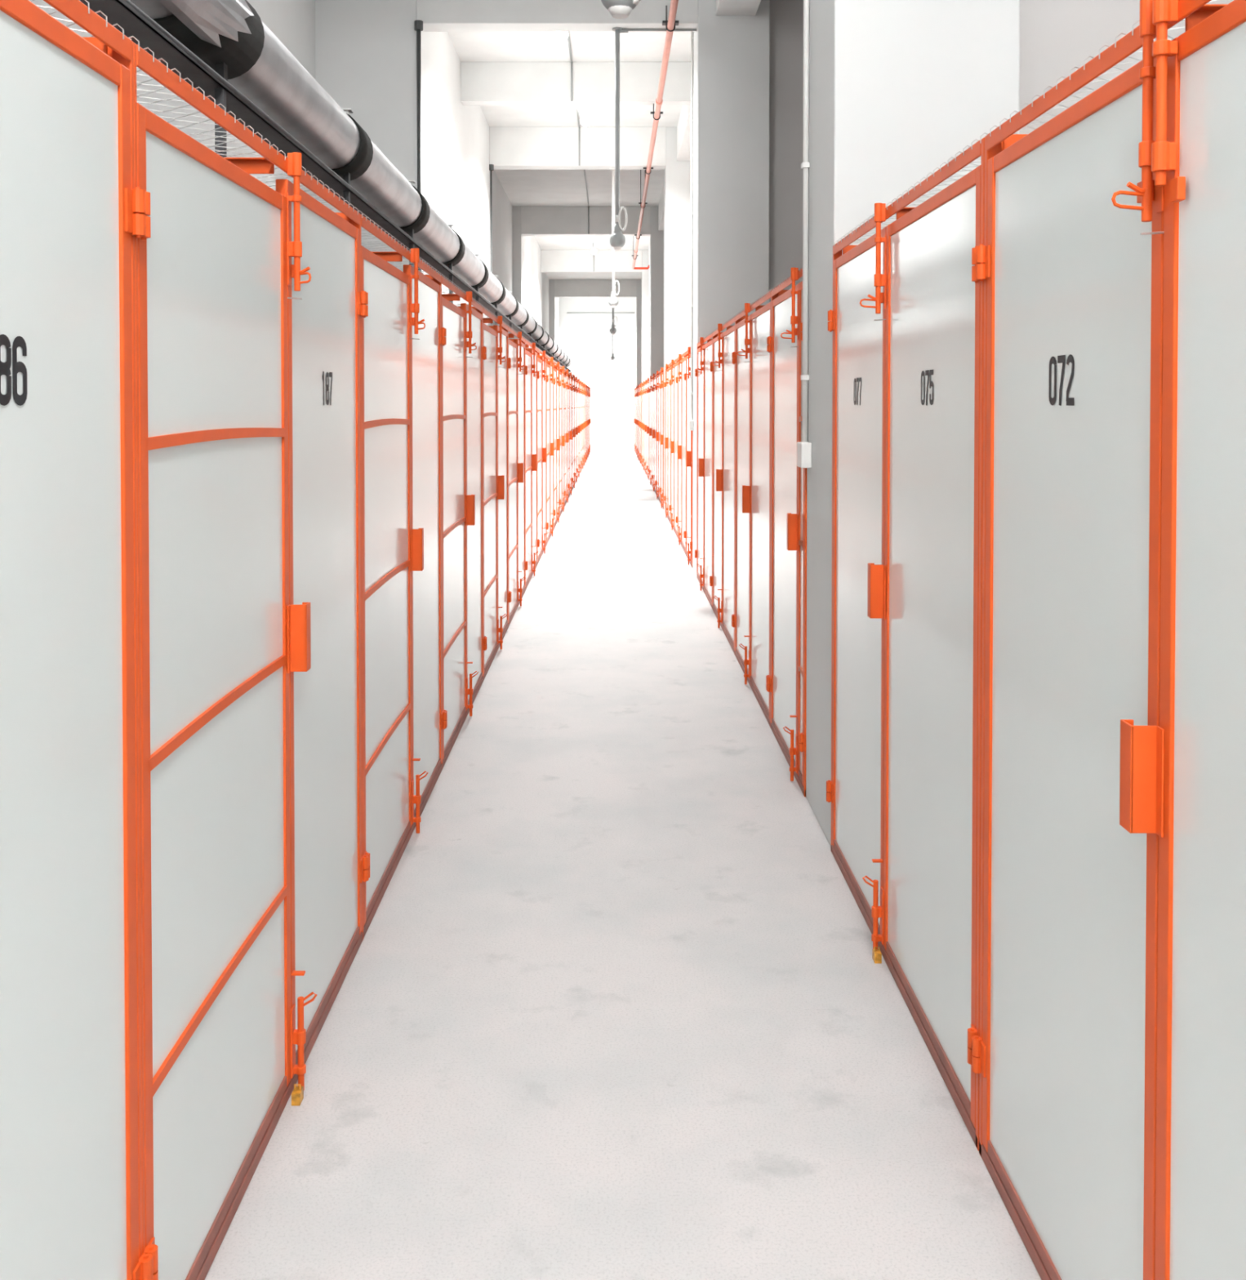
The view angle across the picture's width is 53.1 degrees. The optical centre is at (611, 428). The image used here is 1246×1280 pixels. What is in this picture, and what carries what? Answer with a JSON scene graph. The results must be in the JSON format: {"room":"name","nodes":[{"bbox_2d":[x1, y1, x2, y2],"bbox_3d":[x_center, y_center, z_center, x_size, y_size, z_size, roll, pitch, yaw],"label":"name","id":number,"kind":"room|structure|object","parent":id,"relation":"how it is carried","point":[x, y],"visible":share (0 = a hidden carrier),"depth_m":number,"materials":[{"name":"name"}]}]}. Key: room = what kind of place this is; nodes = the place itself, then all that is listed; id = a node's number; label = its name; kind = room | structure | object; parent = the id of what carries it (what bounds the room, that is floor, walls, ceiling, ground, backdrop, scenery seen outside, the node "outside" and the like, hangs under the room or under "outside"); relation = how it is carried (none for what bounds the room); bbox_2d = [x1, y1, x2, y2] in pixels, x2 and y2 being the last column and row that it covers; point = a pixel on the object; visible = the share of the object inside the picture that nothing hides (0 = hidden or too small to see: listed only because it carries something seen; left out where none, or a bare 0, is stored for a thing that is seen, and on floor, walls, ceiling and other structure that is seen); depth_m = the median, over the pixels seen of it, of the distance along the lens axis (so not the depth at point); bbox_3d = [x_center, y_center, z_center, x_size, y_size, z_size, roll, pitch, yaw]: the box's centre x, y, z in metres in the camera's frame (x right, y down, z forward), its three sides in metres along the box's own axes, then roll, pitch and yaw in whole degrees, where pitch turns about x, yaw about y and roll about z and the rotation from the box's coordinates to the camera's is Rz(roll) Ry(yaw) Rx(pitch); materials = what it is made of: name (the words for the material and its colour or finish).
{"room":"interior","nodes":[
{"label":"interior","id":0,"kind":"room"},
{"bbox_2d":[28,0,559,359],"bbox_3d":[-2.365,-1.625,20.023,1.130,5.680,48.100,0,1,0],"label":"wall","id":1,"kind":"structure","parent":0,"point":[362,53],"depth_m":11.48,"materials":[{"name":"white paint"}]},
{"bbox_2d":[413,20,422,271],"bbox_3d":[-1.775,-1.181,11.485,0.080,5.120,0.076,0,1,0],"label":"downpipe","id":2,"kind":"object","parent":1,"relation":"attached to","point":[418,24],"visible":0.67,"depth_m":11.44,"materials":[{"name":"grey"}]},
{"bbox_2d":[488,164,493,273],"bbox_3d":[-1.775,-1.312,18.313,0.080,5.120,0.076,0,1,0],"label":"downpipe","id":3,"kind":"object","parent":1,"relation":"attached to","point":[491,166],"visible":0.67,"depth_m":18.27,"materials":[{"name":"grey"}]},
{"bbox_2d":[447,31,690,279],"bbox_3d":[0.285,-4.564,19.966,6.630,0.200,48.500,0,1,0],"label":"ceiling","id":4,"kind":"structure","parent":0,"point":[522,188],"depth_m":17.57,"materials":[{"name":"paint"}]},
{"bbox_2d":[416,0,697,31],"bbox_3d":[-0.505,-4.018,11.590,2.590,0.570,0.270,0,1,0],"label":"ceiling beam","id":5,"kind":"structure","parent":4,"relation":"attached to","point":[436,15],"depth_m":11.46,"materials":[{"name":"paint"}]},
{"bbox_2d":[608,26,696,250],"bbox_3d":[0.381,-2.704,11.650,0.817,2.060,0.156,0,1,0],"label":"fitting","id":6,"kind":"object","parent":5,"relation":"hanging from","point":[616,240],"visible":1,"depth_m":11.63,"materials":[{"name":"grey"}]},
{"bbox_2d":[555,31,568,41],"bbox_3d":[-0.530,-4.209,13.122,0.136,0.248,0.136,0,1,0],"label":"ceiling lamp","id":7,"kind":"object","parent":4,"relation":"hanging from","point":[560,36],"visible":0.53,"depth_m":13.08,"materials":[{"name":"white plastic"}]},
{"bbox_2d":[460,62,690,105],"bbox_3d":[0.010,-4.132,14.923,3.620,0.470,0.200,0,1,0],"label":"ceiling beam","id":8,"kind":"structure","parent":4,"relation":"attached to","point":[482,83],"depth_m":14.82,"materials":[{"name":"paint"}]},
{"bbox_2d":[488,126,666,169],"bbox_3d":[-0.505,-4.150,18.434,2.590,0.570,0.300,0,1,0],"label":"ceiling beam","id":9,"kind":"structure","parent":4,"relation":"attached to","point":[510,148],"depth_m":18.28,"materials":[{"name":"paint"}]},
{"bbox_2d":[608,168,619,307],"bbox_3d":[0.024,-2.837,18.551,0.164,2.060,0.156,0,1,-22],"label":"fitting","id":10,"kind":"object","parent":9,"relation":"hanging from","point":[613,301],"visible":0.98,"depth_m":18.53,"materials":[{"name":"white plastic"}]},
{"bbox_2d":[567,31,594,271],"bbox_3d":[-0.480,-4.223,22.273,0.024,0.569,21.100,0,1,0],"label":"conduit","id":11,"kind":"object","parent":4,"relation":"attached to","point":[568,37],"visible":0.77,"depth_m":18.26,"materials":[{"name":"grey"}]},
{"bbox_2d":[580,105,590,126],"bbox_3d":[-0.360,-4.257,16.921,0.136,0.298,0.136,0,1,0],"label":"ceiling lamp","id":12,"kind":"object","parent":4,"relation":"hanging from","point":[585,121],"visible":0.97,"depth_m":16.89,"materials":[{"name":"white plastic"}]},
{"bbox_2d":[520,206,650,235],"bbox_3d":[-0.540,-4.290,25.772,2.660,0.570,0.300,0,1,0],"label":"ceiling beam","id":13,"kind":"structure","parent":4,"relation":"attached to","point":[535,220],"depth_m":25.62,"materials":[{"name":"paint"}]},
{"bbox_2d":[608,307,617,335],"bbox_3d":[0.024,-2.977,25.849,0.164,2.060,0.156,0,1,-22],"label":"fitting","id":14,"kind":"object","parent":13,"relation":"hanging from","point":[612,331],"visible":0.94,"depth_m":25.83,"materials":[{"name":"grey"}]},
{"bbox_2d":[541,249,641,272],"bbox_3d":[-0.540,-4.429,32.971,2.660,0.570,0.300,0,1,0],"label":"ceiling beam","id":15,"kind":"structure","parent":4,"relation":"attached to","point":[552,260],"depth_m":32.82,"materials":[{"name":"paint"}]},
{"bbox_2d":[591,240,596,254],"bbox_3d":[-0.450,-4.500,30.919,0.136,0.348,0.136,0,1,0],"label":"ceiling lamp","id":16,"kind":"object","parent":4,"relation":"hanging from","point":[593,251],"visible":1,"depth_m":30.89,"materials":[{"name":"white plastic"}]},
{"bbox_2d":[554,279,635,297],"bbox_3d":[-0.540,-4.577,40.670,2.660,0.570,0.300,0,1,0],"label":"ceiling beam","id":17,"kind":"structure","parent":4,"relation":"attached to","point":[563,288],"depth_m":40.52,"materials":[{"name":"paint"}]},
{"bbox_2d":[610,335,615,360],"bbox_3d":[0.024,-3.263,40.746,0.164,2.060,0.156,0,1,-22],"label":"fitting","id":18,"kind":"object","parent":17,"relation":"hanging from","point":[612,357],"visible":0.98,"depth_m":40.72,"materials":[{"name":"grey"}]},
{"bbox_2d":[648,244,649,264],"bbox_3d":[1.135,-4.398,29.551,0.370,0.500,6.540,0,1,0],"label":"ceiling beam","id":19,"kind":"structure","parent":4,"relation":"attached to","point":[649,244],"depth_m":31.61,"materials":[{"name":"paint"}]},
{"bbox_2d":[631,0,678,269],"bbox_3d":[0.717,-4.011,13.766,0.514,0.669,35.580,0,1,0],"label":"pipe","id":20,"kind":"object","parent":4,"relation":"hanging from","point":[670,24],"visible":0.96,"depth_m":14.47,"materials":[{"name":"paint"}]},
{"bbox_2d":[657,184,663,231],"bbox_3d":[1.135,-4.258,22.282,0.370,0.500,6.680,0,1,0],"label":"ceiling beam","id":21,"kind":"structure","parent":4,"relation":"attached to","point":[660,207],"depth_m":24.30,"materials":[{"name":"paint"}]},
{"bbox_2d":[676,105,690,160],"bbox_3d":[1.135,-4.123,15.204,0.370,0.500,6.160,0,1,0],"label":"ceiling beam","id":22,"kind":"structure","parent":4,"relation":"attached to","point":[683,126],"depth_m":17.08,"materials":[{"name":"paint"}]},
{"bbox_2d":[715,0,760,15],"bbox_3d":[1.135,-3.988,8.215,0.370,0.500,6.480,0,1,0],"label":"ceiling beam","id":23,"kind":"structure","parent":4,"relation":"attached to","point":[722,7],"depth_m":11.23,"materials":[{"name":"paint"}]},
{"bbox_3d":[-0.970,-3.883,4.528,3.520,0.570,0.300,0,1,0],"label":"ceiling beam","id":24,"kind":"structure","parent":4,"relation":"attached to","visible":0},
{"bbox_2d":[600,0,640,18],"bbox_3d":[0.032,-2.569,4.633,0.159,2.060,0.155,-1,1,-29],"label":"fitting","id":25,"kind":"object","parent":24,"relation":"hanging from","point":[618,9],"visible":1,"depth_m":4.62,"materials":[{"name":"white plastic"}]},
{"bbox_2d":[559,297,635,449],"bbox_3d":[0.285,-2.088,44.168,6.430,5.680,0.200,0,1,0],"label":"wall","id":26,"kind":"structure","parent":0,"point":[586,339],"depth_m":44.06,"materials":[{"name":"white paint"}]},
{"bbox_2d":[566,312,634,313],"bbox_3d":[-0.405,-4.096,44.014,2.390,0.030,0.030,0,1,0],"label":"conduit","id":27,"kind":"object","parent":26,"relation":"attached to","point":[566,313],"visible":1,"depth_m":44.00,"materials":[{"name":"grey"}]},
{"bbox_2d":[204,449,1040,1279],"bbox_3d":[0.285,1.313,20.179,6.630,0.200,48.300,0,1,0],"label":"floor","id":28,"kind":"structure","parent":0,"point":[618,1006],"depth_m":3.25,"materials":[{"name":"white concrete"}]},
{"bbox_2d":[0,0,153,1279],"bbox_3d":[-1.214,0.490,1.087,1.061,2.178,1.747,0,1,0],"label":"storage unit","id":29,"kind":"object","parent":28,"relation":"on","point":[72,211],"visible":1,"depth_m":1.71,"materials":[{"name":"orange paint"}]},
{"bbox_2d":[80,0,571,372],"bbox_3d":[-1.201,-1.066,15.532,0.148,0.399,38.900,0,1,0],"label":"cable tray","id":30,"kind":"object","parent":29,"relation":"on","point":[135,22],"visible":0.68,"depth_m":3.88,"materials":[{"name":"black metal"}]},
{"bbox_2d":[129,0,571,367],"bbox_3d":[-1.295,-1.470,16.025,0.298,0.466,39.900,0,1,0],"label":"pipe","id":31,"kind":"object","parent":30,"relation":"on","point":[230,37],"visible":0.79,"depth_m":5.03,"materials":[{"name":"metal"}]},
{"bbox_2d":[107,35,368,1279],"bbox_3d":[-1.214,0.457,2.832,1.061,2.178,1.747,0,1,0],"label":"storage unit","id":32,"kind":"object","parent":28,"relation":"on","point":[251,303],"visible":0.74,"depth_m":2.50,"materials":[{"name":"orange paint"}]},
{"bbox_2d":[291,1084,303,1106],"bbox_3d":[-0.722,1.525,2.859,0.020,0.041,0.033,0,1,0],"label":"padlock","id":33,"kind":"object","parent":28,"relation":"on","point":[297,1095],"visible":1,"depth_m":2.84,"materials":[{"name":"yellow metal"}]},
{"bbox_2d":[348,210,446,937],"bbox_3d":[-1.214,0.423,4.577,1.061,2.178,1.747,0,1,0],"label":"storage unit","id":34,"kind":"object","parent":28,"relation":"on","point":[402,335],"visible":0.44,"depth_m":4.37,"materials":[{"name":"orange paint"}]},
{"bbox_2d":[433,273,486,768],"bbox_3d":[-1.214,0.390,6.321,1.061,2.178,1.747,0,1,0],"label":"storage unit","id":35,"kind":"object","parent":28,"relation":"on","point":[463,353],"visible":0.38,"depth_m":6.24,"materials":[{"name":"orange paint"}]},
{"bbox_2d":[476,305,511,679],"bbox_3d":[-1.214,0.356,8.066,1.061,2.178,1.747,0,1,0],"label":"storage unit","id":36,"kind":"object","parent":28,"relation":"on","point":[496,595],"visible":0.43,"depth_m":8.00,"materials":[{"name":"orange paint"}]},
{"bbox_2d":[507,324,527,626],"bbox_3d":[-1.214,0.323,9.810,1.061,2.178,1.747,0,1,0],"label":"storage unit","id":37,"kind":"object","parent":28,"relation":"on","point":[517,564],"visible":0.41,"depth_m":9.77,"materials":[{"name":"orange paint"}]},
{"bbox_2d":[515,337,539,589],"bbox_3d":[-1.214,0.289,11.555,1.061,2.178,1.747,0,1,0],"label":"storage unit","id":38,"kind":"object","parent":28,"relation":"on","point":[531,543],"visible":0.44,"depth_m":11.57,"materials":[{"name":"orange paint"}]},
{"bbox_2d":[536,346,548,564],"bbox_3d":[-1.214,0.256,13.300,1.061,2.178,1.747,0,1,0],"label":"storage unit","id":39,"kind":"object","parent":28,"relation":"on","point":[542,524],"visible":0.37,"depth_m":13.29,"materials":[{"name":"orange paint"}]},
{"bbox_2d":[546,355,555,543],"bbox_3d":[-1.214,0.222,15.045,1.061,2.178,1.747,0,1,0],"label":"storage unit","id":40,"kind":"object","parent":28,"relation":"on","point":[549,366],"visible":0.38,"depth_m":15.06,"materials":[{"name":"orange paint"}]},
{"bbox_2d":[546,360,560,529],"bbox_3d":[-1.214,0.189,16.789,1.061,2.178,1.747,0,1,0],"label":"storage unit","id":41,"kind":"object","parent":28,"relation":"on","point":[557,501],"visible":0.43,"depth_m":16.79,"materials":[{"name":"orange paint"}]},
{"bbox_2d":[553,364,565,517],"bbox_3d":[-1.214,0.155,18.534,1.061,2.178,1.747,0,1,0],"label":"storage unit","id":42,"kind":"object","parent":28,"relation":"on","point":[562,493],"visible":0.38,"depth_m":18.56,"materials":[{"name":"orange paint"}]},
{"bbox_2d":[559,368,569,506],"bbox_3d":[-1.214,0.122,20.279,1.061,2.178,1.747,0,1,0],"label":"storage unit","id":43,"kind":"object","parent":28,"relation":"on","point":[566,371],"visible":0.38,"depth_m":20.29,"materials":[{"name":"orange paint"}]},
{"bbox_2d":[564,371,573,497],"bbox_3d":[-1.214,0.088,22.023,1.061,2.178,1.747,0,1,0],"label":"storage unit","id":44,"kind":"object","parent":28,"relation":"on","point":[570,478],"visible":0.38,"depth_m":22.05,"materials":[{"name":"orange paint"}]},
{"bbox_2d":[571,373,576,490],"bbox_3d":[-1.214,0.055,23.768,1.061,2.178,1.747,0,1,0],"label":"storage unit","id":45,"kind":"object","parent":28,"relation":"on","point":[573,429],"visible":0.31,"depth_m":23.79,"materials":[{"name":"orange paint"}]},
{"bbox_2d":[574,376,577,484],"bbox_3d":[-1.214,0.021,25.513,1.061,2.178,1.747,0,1,0],"label":"storage unit","id":46,"kind":"object","parent":28,"relation":"on","point":[575,377],"visible":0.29,"depth_m":25.72,"materials":[{"name":"orange paint"}]},
{"bbox_2d":[577,378,580,478],"bbox_3d":[-1.214,-0.012,27.257,1.061,2.178,1.747,0,1,0],"label":"storage unit","id":47,"kind":"object","parent":28,"relation":"on","point":[578,380],"visible":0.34,"depth_m":27.29,"materials":[{"name":"orange paint"}]},
{"bbox_2d":[578,380,582,473],"bbox_3d":[-1.214,-0.046,29.002,1.061,2.178,1.747,0,1,0],"label":"storage unit","id":48,"kind":"object","parent":28,"relation":"on","point":[580,391],"visible":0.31,"depth_m":29.02,"materials":[{"name":"orange paint"}]},
{"bbox_2d":[581,381,583,470],"bbox_3d":[-1.214,-0.079,30.747,1.061,2.178,1.747,0,1,0],"label":"storage unit","id":49,"kind":"object","parent":28,"relation":"on","point":[582,424],"visible":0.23,"depth_m":30.77,"materials":[{"name":"orange paint"}]},
{"bbox_2d":[582,382,585,466],"bbox_3d":[-1.214,-0.113,32.491,1.061,2.178,1.747,0,1,0],"label":"storage unit","id":50,"kind":"object","parent":28,"relation":"on","point":[584,423],"visible":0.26,"depth_m":32.52,"materials":[{"name":"orange paint"}]},
{"bbox_2d":[584,383,586,462],"bbox_3d":[-1.214,-0.146,34.236,1.061,2.178,1.747,0,1,0],"label":"storage unit","id":51,"kind":"object","parent":28,"relation":"on","point":[585,393],"visible":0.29,"depth_m":34.25,"materials":[{"name":"orange paint"}]},
{"bbox_2d":[585,384,587,459],"bbox_3d":[-1.214,-0.180,35.981,1.061,2.178,1.747,0,1,0],"label":"storage unit","id":52,"kind":"object","parent":28,"relation":"on","point":[586,420],"visible":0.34,"depth_m":36.04,"materials":[{"name":"orange paint"}]},
{"bbox_2d":[586,386,589,457],"bbox_3d":[-1.214,-0.213,37.725,1.061,2.178,1.747,0,1,0],"label":"storage unit","id":53,"kind":"object","parent":28,"relation":"on","point":[587,386],"visible":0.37,"depth_m":37.74,"materials":[{"name":"orange paint"}]},
{"bbox_2d":[587,386,590,455],"bbox_3d":[-1.214,-0.247,39.470,1.061,2.178,1.747,0,1,0],"label":"storage unit","id":54,"kind":"object","parent":28,"relation":"on","point":[588,420],"visible":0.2,"depth_m":39.50,"materials":[{"name":"orange paint"}]},
{"bbox_2d":[588,387,591,452],"bbox_3d":[-1.214,-0.280,41.215,1.061,2.178,1.747,0,1,0],"label":"storage unit","id":55,"kind":"object","parent":28,"relation":"on","point":[589,388],"visible":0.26,"depth_m":42.02,"materials":[{"name":"orange paint"}]},
{"bbox_2d":[632,387,635,453],"bbox_3d":[1.246,-0.298,42.161,1.076,2.178,1.792,0,1,0],"label":"storage unit","id":56,"kind":"object","parent":28,"relation":"on","point":[634,419],"visible":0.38,"depth_m":42.19,"materials":[{"name":"orange paint"}]},
{"bbox_2d":[635,386,637,454],"bbox_3d":[1.246,-0.250,39.624,1.076,2.178,1.951,0,1,0],"label":"storage unit","id":57,"kind":"object","parent":28,"relation":"on","point":[636,420],"visible":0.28,"depth_m":39.68,"materials":[{"name":"orange paint"}]},
{"bbox_2d":[635,386,638,457],"bbox_3d":[1.246,-0.212,37.676,1.076,2.178,1.951,0,1,0],"label":"storage unit","id":58,"kind":"object","parent":28,"relation":"on","point":[637,386],"visible":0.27,"depth_m":37.69,"materials":[{"name":"orange paint"}]},
{"bbox_2d":[635,279,641,386],"bbox_3d":[1.120,-2.026,40.899,0.660,5.680,0.660,0,1,0],"label":"concrete column","id":59,"kind":"structure","parent":28,"relation":"on","point":[638,296],"depth_m":40.55,"materials":[{"name":"white concrete"}]},
{"bbox_2d":[637,384,639,461],"bbox_3d":[1.246,-0.175,35.728,1.076,2.178,1.951,0,1,0],"label":"storage unit","id":60,"kind":"object","parent":28,"relation":"on","point":[638,395],"visible":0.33,"depth_m":35.76,"materials":[{"name":"orange paint"}]},
{"bbox_2d":[639,383,641,464],"bbox_3d":[1.246,-0.145,34.161,1.076,2.178,1.189,0,1,0],"label":"storage unit","id":61,"kind":"object","parent":28,"relation":"on","point":[640,422],"visible":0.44,"depth_m":33.78,"materials":[{"name":"orange paint"}]},
{"bbox_2d":[640,382,643,467],"bbox_3d":[1.246,-0.103,31.995,1.076,2.178,1.812,0,1,0],"label":"storage unit","id":62,"kind":"object","parent":28,"relation":"on","point":[641,393],"visible":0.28,"depth_m":32.03,"materials":[{"name":"orange paint"}]},
{"bbox_2d":[641,381,645,471],"bbox_3d":[1.246,-0.069,30.185,1.076,2.178,1.812,0,1,0],"label":"storage unit","id":63,"kind":"object","parent":28,"relation":"on","point":[643,392],"visible":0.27,"depth_m":30.20,"materials":[{"name":"orange paint"}]},
{"bbox_2d":[641,249,648,382],"bbox_3d":[1.120,-1.878,33.200,0.660,5.680,0.660,0,1,0],"label":"concrete column","id":64,"kind":"structure","parent":28,"relation":"on","point":[645,273],"depth_m":32.85,"materials":[{"name":"white concrete"}]},
{"bbox_2d":[644,379,647,475],"bbox_3d":[1.246,-0.034,28.376,1.076,2.178,1.812,0,1,0],"label":"storage unit","id":65,"kind":"object","parent":28,"relation":"on","point":[646,380],"visible":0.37,"depth_m":28.43,"materials":[{"name":"orange paint"}]},
{"bbox_2d":[644,377,648,479],"bbox_3d":[1.246,-0.006,26.920,1.076,2.178,1.104,0,1,0],"label":"storage unit","id":66,"kind":"object","parent":28,"relation":"on","point":[647,392],"visible":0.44,"depth_m":26.88,"materials":[{"name":"orange paint"}]},
{"bbox_2d":[647,375,653,488],"bbox_3d":[1.246,0.035,24.777,1.076,2.178,1.851,0,1,0],"label":"storage unit","id":67,"kind":"object","parent":28,"relation":"on","point":[651,471],"visible":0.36,"depth_m":24.80,"materials":[{"name":"orange paint"}]},
{"bbox_2d":[651,373,656,494],"bbox_3d":[1.246,0.071,22.928,1.076,2.178,1.851,0,1,0],"label":"storage unit","id":68,"kind":"object","parent":28,"relation":"on","point":[654,430],"visible":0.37,"depth_m":22.95,"materials":[{"name":"orange paint"}]},
{"bbox_2d":[648,206,663,480],"bbox_3d":[1.120,-1.740,26.001,0.660,5.680,0.660,0,1,0],"label":"concrete column","id":69,"kind":"structure","parent":28,"relation":"on","point":[656,237],"depth_m":25.66,"materials":[{"name":"white concrete"}]},
{"bbox_2d":[653,369,660,502],"bbox_3d":[1.246,0.106,21.080,1.076,2.178,1.851,0,1,0],"label":"storage unit","id":70,"kind":"object","parent":28,"relation":"on","point":[658,372],"visible":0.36,"depth_m":21.09,"materials":[{"name":"orange paint"}]},
{"bbox_2d":[657,367,663,509],"bbox_3d":[1.246,0.135,19.593,1.076,2.178,1.128,0,1,0],"label":"storage unit","id":71,"kind":"object","parent":28,"relation":"on","point":[661,386],"visible":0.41,"depth_m":19.49,"materials":[{"name":"orange paint"}]},
{"bbox_2d":[662,361,671,522],"bbox_3d":[1.246,0.175,17.510,1.076,2.178,1.706,0,1,0],"label":"storage unit","id":72,"kind":"object","parent":28,"relation":"on","point":[668,366],"visible":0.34,"depth_m":17.51,"materials":[{"name":"orange paint"}]},
{"bbox_2d":[667,357,677,537],"bbox_3d":[1.246,0.208,15.806,1.076,2.178,1.706,0,1,0],"label":"storage unit","id":73,"kind":"object","parent":28,"relation":"on","point":[673,422],"visible":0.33,"depth_m":15.80,"materials":[{"name":"orange paint"}]},
{"bbox_2d":[663,126,690,511],"bbox_3d":[1.120,-1.599,18.663,0.660,5.680,0.660,0,1,0],"label":"concrete column","id":74,"kind":"structure","parent":28,"relation":"on","point":[677,174],"depth_m":18.32,"materials":[{"name":"white concrete"}]},
{"bbox_2d":[674,351,685,554],"bbox_3d":[1.246,0.240,14.102,1.076,2.178,1.706,0,1,0],"label":"storage unit","id":75,"kind":"object","parent":28,"relation":"on","point":[681,518],"visible":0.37,"depth_m":14.10,"materials":[{"name":"orange paint"}]},
{"bbox_2d":[683,346,692,567],"bbox_3d":[1.246,0.267,12.730,1.076,2.178,1.040,0,1,0],"label":"storage unit","id":76,"kind":"object","parent":28,"relation":"on","point":[688,533],"visible":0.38,"depth_m":12.71,"materials":[{"name":"orange paint"}]},
{"bbox_2d":[694,331,712,607],"bbox_3d":[1.246,0.307,10.637,1.076,2.178,1.795,0,1,0],"label":"storage unit","id":77,"kind":"object","parent":28,"relation":"on","point":[703,553],"visible":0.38,"depth_m":10.59,"materials":[{"name":"orange paint"}]},
{"bbox_2d":[709,314,749,653],"bbox_3d":[1.246,0.341,8.844,1.076,2.178,1.795,0,1,0],"label":"storage unit","id":78,"kind":"object","parent":28,"relation":"on","point":[722,580],"visible":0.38,"depth_m":8.74,"materials":[{"name":"orange paint"}]},
{"bbox_2d":[692,0,769,574],"bbox_3d":[1.120,-1.468,11.839,0.660,5.680,0.670,0,1,0],"label":"concrete column","id":79,"kind":"structure","parent":28,"relation":"on","point":[731,53],"depth_m":11.49,"materials":[{"name":"white concrete"}]},
{"bbox_2d":[688,31,693,431],"bbox_3d":[0.769,-2.148,12.096,0.042,4.330,0.120,0,1,0],"label":"conduit pipe","id":80,"kind":"object","parent":79,"relation":"attached to","point":[690,422],"visible":1,"depth_m":12.12,"materials":[{"name":"white plastic"}]},
{"bbox_2d":[731,288,789,725],"bbox_3d":[1.246,0.376,7.051,1.076,2.178,1.795,0,1,0],"label":"storage unit","id":81,"kind":"object","parent":28,"relation":"on","point":[751,620],"visible":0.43,"depth_m":6.93,"materials":[{"name":"orange paint"}]},
{"bbox_2d":[766,266,806,796],"bbox_3d":[1.246,0.403,5.609,1.076,2.178,1.094,0,1,0],"label":"storage unit","id":82,"kind":"object","parent":28,"relation":"on","point":[787,682],"visible":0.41,"depth_m":5.56,"materials":[{"name":"orange paint"}]},
{"bbox_2d":[871,946,881,963],"bbox_3d":[0.762,1.511,3.584,0.020,0.041,0.033,0,1,0],"label":"padlock","id":83,"kind":"object","parent":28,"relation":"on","point":[876,953],"visible":1,"depth_m":3.57,"materials":[{"name":"yellow metal"}]},
{"bbox_2d":[805,0,1019,846],"bbox_3d":[1.120,-1.331,4.726,0.660,5.680,0.598,0,1,0],"label":"concrete column","id":84,"kind":"structure","parent":28,"relation":"on","point":[898,88],"depth_m":4.43,"materials":[{"name":"white concrete"}]},
{"bbox_2d":[796,0,811,467],"bbox_3d":[0.769,-2.010,4.947,0.042,4.330,0.120,0,1,0],"label":"conduit","id":85,"kind":"object","parent":84,"relation":"attached to","point":[803,447],"visible":1,"depth_m":4.99,"materials":[{"name":"white plastic"}]},
{"bbox_2d":[826,132,1002,1151],"bbox_3d":[1.246,0.443,3.549,1.076,2.178,1.801,0,1,0],"label":"storage unit","id":86,"kind":"object","parent":28,"relation":"on","point":[906,318],"visible":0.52,"depth_m":3.26,"materials":[{"name":"orange paint"}]},
{"bbox_2d":[971,0,1245,1279],"bbox_3d":[1.246,0.474,1.749,1.076,2.185,1.792,0,1,0],"label":"storage unit","id":87,"kind":"object","parent":28,"relation":"on","point":[1108,1053],"visible":1,"depth_m":1.94,"materials":[{"name":"orange paint"}]},
{"bbox_2d":[768,0,1233,302],"bbox_3d":[2.475,-1.625,20.023,2.050,5.680,48.100,0,1,0],"label":"wall","id":88,"kind":"structure","parent":0,"point":[1056,37],"depth_m":4.58,"materials":[{"name":"white paint"}]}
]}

